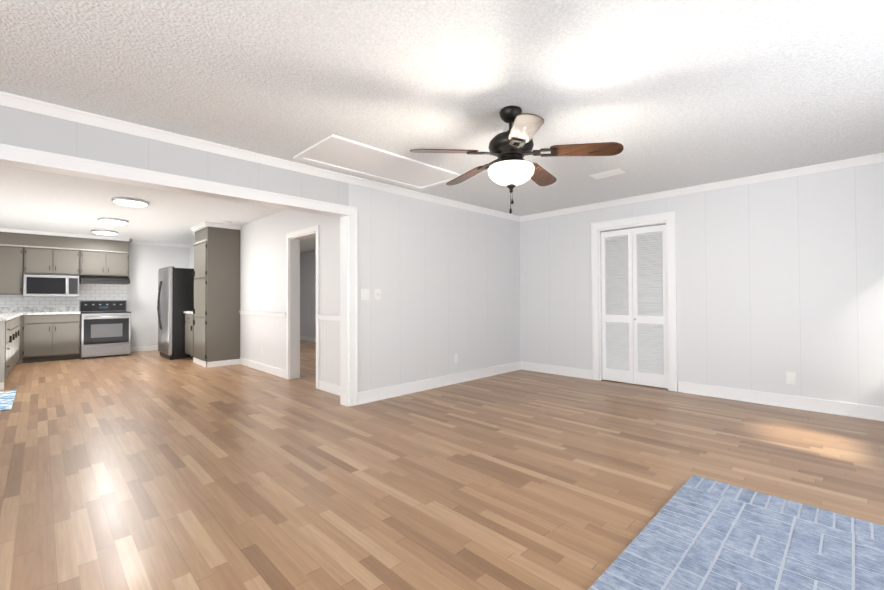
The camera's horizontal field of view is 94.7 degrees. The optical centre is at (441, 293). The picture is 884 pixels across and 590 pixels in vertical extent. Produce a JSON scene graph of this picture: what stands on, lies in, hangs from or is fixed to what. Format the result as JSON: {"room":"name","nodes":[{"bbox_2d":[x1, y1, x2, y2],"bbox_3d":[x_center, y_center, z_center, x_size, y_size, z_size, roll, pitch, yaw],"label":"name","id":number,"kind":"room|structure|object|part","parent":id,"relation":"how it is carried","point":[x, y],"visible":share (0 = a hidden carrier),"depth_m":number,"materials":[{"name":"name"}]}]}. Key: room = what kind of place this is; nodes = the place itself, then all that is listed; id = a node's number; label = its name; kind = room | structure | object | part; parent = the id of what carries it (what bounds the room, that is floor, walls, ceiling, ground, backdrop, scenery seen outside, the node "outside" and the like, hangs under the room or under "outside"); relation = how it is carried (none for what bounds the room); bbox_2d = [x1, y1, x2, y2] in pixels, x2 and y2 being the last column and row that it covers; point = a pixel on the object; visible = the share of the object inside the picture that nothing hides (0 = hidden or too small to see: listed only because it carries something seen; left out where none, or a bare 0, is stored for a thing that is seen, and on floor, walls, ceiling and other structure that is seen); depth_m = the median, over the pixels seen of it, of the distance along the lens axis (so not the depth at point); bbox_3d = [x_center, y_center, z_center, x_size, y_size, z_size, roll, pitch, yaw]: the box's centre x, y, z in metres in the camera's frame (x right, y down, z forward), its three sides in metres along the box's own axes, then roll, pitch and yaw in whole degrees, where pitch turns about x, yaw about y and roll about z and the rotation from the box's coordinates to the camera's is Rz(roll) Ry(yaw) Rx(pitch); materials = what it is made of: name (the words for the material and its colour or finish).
{"room":"living room","nodes":[
{"label":"living room","id":0,"kind":"room"},
{"bbox_2d":[23,243,188,346],"bbox_3d":[-7.082,0.060,8.673,8.570,2.430,0.120,0,-1,-45],"label":"wall","id":1,"kind":"structure","parent":0,"point":[147,263],"depth_m":9.08,"materials":[{"name":"white paint"}]},
{"bbox_2d":[0,232,23,294],"bbox_3d":[-8.047,-0.542,7.390,0.627,1.128,0.354,0,-1,-45],"label":"upper cabinet","id":2,"kind":"object","parent":1,"relation":"attached to","point":[11,243],"depth_m":7.39,"materials":[{"name":"grey wood"}]},
{"bbox_2d":[0,306,77,312],"bbox_3d":[-7.885,0.306,7.770,1.402,0.098,0.020,0,-1,-45],"label":"backsplash","id":3,"kind":"structure","parent":1,"relation":"attached to","point":[2,309],"depth_m":7.80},
{"bbox_2d":[24,232,79,275],"bbox_3d":[-7.546,-0.538,7.884,0.780,1.128,0.354,0,-1,-45],"label":"upper cabinet","id":4,"kind":"object","parent":1,"relation":"attached to","point":[52,253],"depth_m":7.75,"materials":[{"name":"grey wood"}]},
{"bbox_2d":[23,274,78,296],"bbox_3d":[-7.513,-0.142,7.842,0.763,0.407,0.451,0,-1,-45],"label":"microwave","id":5,"kind":"object","parent":4,"relation":"attached to","point":[50,286],"visible":1,"depth_m":7.70,"materials":[{"name":"silver metal"}]},
{"bbox_2d":[0,284,126,310],"bbox_3d":[-7.615,-0.005,8.061,2.190,0.730,0.005,0,-1,-45],"label":"tile backsplash","id":6,"kind":"structure","parent":1,"relation":"attached to","point":[102,291],"depth_m":8.26,"materials":[{"name":"white tile"}]},
{"bbox_2d":[79,276,129,283],"bbox_3d":[-6.934,-0.273,8.373,0.765,0.148,0.516,0,-1,-45],"label":"range hood","id":7,"kind":"object","parent":1,"relation":"attached to","point":[100,280],"visible":0.9,"depth_m":8.22,"materials":[{"name":"black metal"}]},
{"bbox_2d":[80,236,131,276],"bbox_3d":[-6.992,-0.533,8.431,0.778,1.128,0.354,0,-1,-45],"label":"upper cabinet","id":8,"kind":"object","parent":1,"relation":"attached to","point":[109,258],"depth_m":8.30,"materials":[{"name":"grey wood"}]},
{"bbox_2d":[131,345,157,351],"bbox_3d":[-6.395,1.225,9.234,1.150,0.110,0.016,0,-1,-45],"label":"baseboard","id":9,"kind":"structure","parent":1,"relation":"attached to","point":[154,347],"depth_m":9.02,"materials":[{"name":"white wood"}]},
{"bbox_2d":[130,241,189,246],"bbox_3d":[-8.035,-1.134,7.642,5.750,0.059,0.040,0,-1,-45],"label":"crown molding","id":10,"kind":"structure","parent":1,"relation":"attached to","point":[141,242],"depth_m":9.27,"materials":[{"name":"white wood"}]},
{"bbox_2d":[0,105,348,205],"bbox_3d":[-3.012,-1.060,2.411,5.560,0.395,0.120,0,-1,-45],"label":"header beam","id":11,"kind":"structure","parent":0,"point":[29,130],"depth_m":3.11,"materials":[{"name":"white paint"}]},
{"bbox_2d":[189,209,339,385],"bbox_3d":[-3.412,0.023,7.145,0.150,2.430,7.210,0,-1,-45],"label":"wall","id":12,"kind":"structure","parent":0,"point":[262,264],"depth_m":6.08,"materials":[{"name":"white paint"}]},
{"bbox_2d":[239,311,285,378],"bbox_3d":[-2.885,0.759,6.475,0.030,0.935,1.885,0,-1,-45],"label":"baseboard","id":13,"kind":"structure","parent":12,"relation":"attached to","point":[262,367],"depth_m":6.36,"materials":[{"name":"white wood"}]},
{"bbox_2d":[286,225,319,388],"bbox_3d":[-1.831,0.174,5.527,0.168,2.070,0.950,0,-1,-45],"label":"door frame","id":14,"kind":"structure","parent":12,"relation":"attached to","point":[294,238],"depth_m":5.77,"materials":[{"name":"white wood"}]},
{"bbox_2d":[318,315,339,395],"bbox_3d":[-1.245,0.730,4.812,0.030,0.935,0.865,0,-1,-45],"label":"baseboard","id":15,"kind":"structure","parent":12,"relation":"attached to","point":[329,387],"depth_m":4.92,"materials":[{"name":"white wood"}]},
{"bbox_2d":[300,251,315,337],"bbox_3d":[-1.500,0.040,9.030,0.120,2.430,7.210,0,-1,-45],"label":"wall","id":16,"kind":"structure","parent":0,"point":[307,294],"depth_m":11.13,"materials":[{"name":"white paint"}]},
{"bbox_2d":[300,336,315,341],"bbox_3d":[-1.543,1.200,8.966,0.016,0.110,7.210,0,-1,-45],"label":"baseboard","id":17,"kind":"structure","parent":16,"relation":"attached to","point":[306,338],"depth_m":11.07,"materials":[{"name":"white wood"}]},
{"bbox_2d":[349,184,520,391],"bbox_3d":[0.133,-0.015,5.493,3.260,2.430,0.120,0,-1,-45],"label":"wall","id":18,"kind":"structure","parent":0,"point":[445,279],"depth_m":5.14,"materials":[{"name":"white paint"}]},
{"bbox_2d":[0,143,357,406],"bbox_3d":[-2.971,0.118,2.427,5.655,2.110,0.163,0,-1,-45],"label":"door frame","id":19,"kind":"structure","parent":18,"relation":"attached to","point":[21,157],"depth_m":3.68,"materials":[{"name":"white wood"}]},
{"bbox_2d":[0,91,519,221],"bbox_3d":[-1.836,-1.212,3.456,8.700,0.071,0.048,0,-1,-45],"label":"crown molding","id":20,"kind":"structure","parent":18,"relation":"attached to","point":[44,108],"depth_m":3.35,"materials":[{"name":"white wood"}]},
{"bbox_2d":[360,289,368,299],"bbox_3d":[-0.838,0.010,4.441,0.115,0.120,0.016,0,-1,-45],"label":"switch plate","id":21,"kind":"object","parent":18,"relation":"attached to","point":[364,294],"depth_m":4.44,"materials":[{"name":"white plastic"}]},
{"bbox_2d":[375,289,380,299],"bbox_3d":[-0.715,0.011,4.559,0.075,0.120,0.019,0,-1,-45],"label":"switch plate","id":22,"kind":"object","parent":18,"relation":"attached to","point":[377,291],"depth_m":4.56,"materials":[{"name":"white plastic"}]},
{"bbox_2d":[358,361,521,404],"bbox_3d":[0.179,1.136,5.419,3.045,0.125,0.022,0,-1,-45],"label":"baseboard","id":23,"kind":"structure","parent":18,"relation":"attached to","point":[412,387],"depth_m":5.11,"materials":[{"name":"white wood"}]},
{"bbox_2d":[453,354,457,362],"bbox_3d":[0.182,0.869,5.435,0.075,0.120,0.010,0,-1,-45],"label":"electrical outlet","id":24,"kind":"object","parent":18,"relation":"attached to","point":[455,356],"visible":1,"depth_m":5.43,"materials":[{"name":"white plastic"}]},
{"bbox_2d":[0,340,883,589],"bbox_3d":[-2.420,1.231,4.667,9.840,0.060,12.340,0,-1,-45],"label":"floor","id":25,"kind":"structure","parent":0,"point":[148,470],"depth_m":2.63,"materials":[{"name":"laminate"}]},
{"bbox_2d":[0,390,15,410],"bbox_3d":[-5.241,1.203,4.309,0.980,0.012,1.250,0,-1,-45],"label":"kitchen mat","id":26,"kind":"object","parent":25,"relation":"on","point":[6,399],"visible":0.96,"depth_m":4.60,"materials":[{"name":"blue fabric"}]},
{"bbox_2d":[0,313,22,389],"bbox_3d":[-6.760,0.782,5.992,0.690,0.912,2.850,0,-1,-43],"label":"base cabinet","id":27,"kind":"object","parent":25,"relation":"on","point":[9,341],"depth_m":5.58,"materials":[{"name":"grey wood"}]},
{"bbox_2d":[20,314,79,363],"bbox_3d":[-7.443,0.830,7.767,0.770,0.870,0.632,0,-1,-45],"label":"base cabinet","id":28,"kind":"object","parent":25,"relation":"on","point":[49,333],"depth_m":7.52,"materials":[{"name":"grey wood"}]},
{"bbox_2d":[20,310,79,313],"bbox_3d":[-7.664,0.371,7.545,1.402,0.040,0.649,0,-1,-45],"label":"countertop","id":29,"kind":"structure","parent":28,"relation":"on","point":[21,311],"depth_m":7.74,"materials":[{"name":"white stone"}]},
{"bbox_2d":[79,300,130,358],"bbox_3d":[-6.844,0.702,8.273,0.765,1.135,0.707,0,-1,-45],"label":"range","id":30,"kind":"object","parent":25,"relation":"on","point":[105,328],"visible":0.96,"depth_m":8.11,"materials":[{"name":"silver metal"}]},
{"bbox_2d":[157,266,194,359],"bbox_3d":[-5.225,0.380,8.230,0.844,1.762,0.950,0,-1,-45],"label":"refrigerator","id":31,"kind":"object","parent":25,"relation":"on","point":[175,300],"visible":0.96,"depth_m":7.80,"materials":[{"name":"silver metal"}]},
{"bbox_2d":[185,314,191,358],"bbox_3d":[-4.522,0.816,7.766,0.537,0.870,0.606,0,-1,-45],"label":"base cabinet","id":32,"kind":"object","parent":25,"relation":"on","point":[188,317],"depth_m":7.60,"materials":[{"name":"grey wood"}]},
{"bbox_2d":[192,222,239,367],"bbox_3d":[-4.029,0.047,7.272,0.537,2.390,0.800,0,-1,-45],"label":"tall cabinet","id":33,"kind":"object","parent":25,"relation":"on","point":[212,329],"depth_m":7.00,"materials":[{"name":"grey wood"}]},
{"bbox_2d":[588,475,883,589],"bbox_3d":[1.419,1.119,1.184,2.067,0.036,1.715,0,-1,-45],"label":"rug","id":34,"kind":"object","parent":25,"relation":"on","point":[698,533],"visible":1,"depth_m":1.77,"materials":[{"name":"blue fabric"}]},
{"bbox_2d":[0,0,883,252],"bbox_3d":[-2.431,-1.259,4.701,9.840,0.060,12.340,0,-1,-45],"label":"ceiling","id":35,"kind":"structure","parent":0,"point":[671,94],"depth_m":2.48,"materials":[{"name":"white paint"}]},
{"bbox_2d":[91,229,117,234],"bbox_3d":[-6.335,-1.140,7.648,0.400,0.062,0.400,0,-1,-45],"label":"ceiling light","id":36,"kind":"object","parent":35,"relation":"attached to","point":[103,232],"visible":1,"depth_m":7.54,"materials":[{"name":"white glass"}]},
{"bbox_2d":[97,217,128,224],"bbox_3d":[-5.317,-1.159,6.587,0.400,0.062,0.400,0,-1,-45],"label":"ceiling light","id":37,"kind":"object","parent":35,"relation":"attached to","point":[116,221],"visible":1,"depth_m":6.49,"materials":[{"name":"white glass"}]},
{"bbox_2d":[111,197,148,206],"bbox_3d":[-4.067,-1.181,5.320,0.400,0.062,0.400,0,-1,-45],"label":"ceiling light","id":38,"kind":"object","parent":35,"relation":"attached to","point":[131,202],"visible":1,"depth_m":5.22,"materials":[{"name":"white glass"}]},
{"bbox_2d":[293,134,461,189],"bbox_3d":[-0.551,-1.238,4.012,1.570,0.018,0.700,0,-1,-45],"label":"attic hatch","id":39,"kind":"object","parent":35,"relation":"attached to","point":[341,153],"depth_m":3.89,"materials":[{"name":"white wood"}]},
{"bbox_2d":[410,106,623,213],"bbox_3d":[0.479,-0.908,2.859,1.350,0.715,1.352,0,-1,-45],"label":"ceiling fan","id":40,"kind":"object","parent":35,"relation":"hanging from","point":[510,168],"visible":1,"depth_m":2.71,"materials":[{"name":"brown wood"}]},
{"bbox_3d":[0.478,-0.816,2.814,0.320,0.122,0.320,0,-1,-45],"label":"lamp shade","id":41,"kind":"part","parent":40,"relation":"part of","materials":[{"name":"white glass"}]},
{"bbox_2d":[589,168,627,178],"bbox_3d":[1.738,-1.247,4.261,0.180,0.012,0.340,0,-1,-45],"label":"ceiling vent","id":42,"kind":"object","parent":35,"relation":"in","point":[609,173],"visible":0.96,"depth_m":4.23,"materials":[{"name":"white metal"}]},
{"bbox_2d":[520,162,883,406],"bbox_3d":[2.967,-0.036,4.855,0.120,2.430,5.010,0,-1,-45],"label":"wall","id":43,"kind":"structure","parent":0,"point":[777,279],"depth_m":4.34,"materials":[{"name":"white paint"}]},
{"bbox_2d":[522,362,591,379],"bbox_3d":[1.676,1.138,6.054,0.022,0.125,1.160,0,-1,-45],"label":"baseboard","id":44,"kind":"structure","parent":43,"relation":"attached to","point":[558,370],"depth_m":6.00,"materials":[{"name":"white wood"}]},
{"bbox_2d":[601,223,667,388],"bbox_3d":[2.491,0.157,5.309,0.065,2.036,0.830,0,-1,-45],"label":"bifold closet door","id":45,"kind":"structure","parent":43,"relation":"in","point":[634,302],"depth_m":5.29,"materials":[{"name":"white painted wood"}]},
{"bbox_2d":[591,211,677,391],"bbox_3d":[2.495,0.102,5.313,0.148,2.170,1.050,0,-1,-45],"label":"trim","id":46,"kind":"structure","parent":43,"relation":"attached to","point":[667,218],"depth_m":5.17,"materials":[{"name":"white wood"}]},
{"bbox_2d":[520,153,883,221],"bbox_3d":[2.920,-1.216,4.794,0.048,0.071,4.720,0,-1,-45],"label":"crown molding","id":47,"kind":"structure","parent":43,"relation":"attached to","point":[875,158],"depth_m":4.53,"materials":[{"name":"white wood"}]},
{"bbox_2d":[678,381,883,420],"bbox_3d":[3.716,1.101,3.985,0.022,0.125,2.510,0,-1,-45],"label":"baseboard","id":48,"kind":"structure","parent":43,"relation":"attached to","point":[870,412],"depth_m":4.16,"materials":[{"name":"white wood"}]},
{"bbox_2d":[786,372,795,384],"bbox_3d":[3.561,0.867,4.152,0.010,0.120,0.075,0,-1,-45],"label":"electrical outlet","id":49,"kind":"object","parent":43,"relation":"attached to","point":[790,377],"visible":1,"depth_m":4.15,"materials":[{"name":"white plastic"}]}
]}

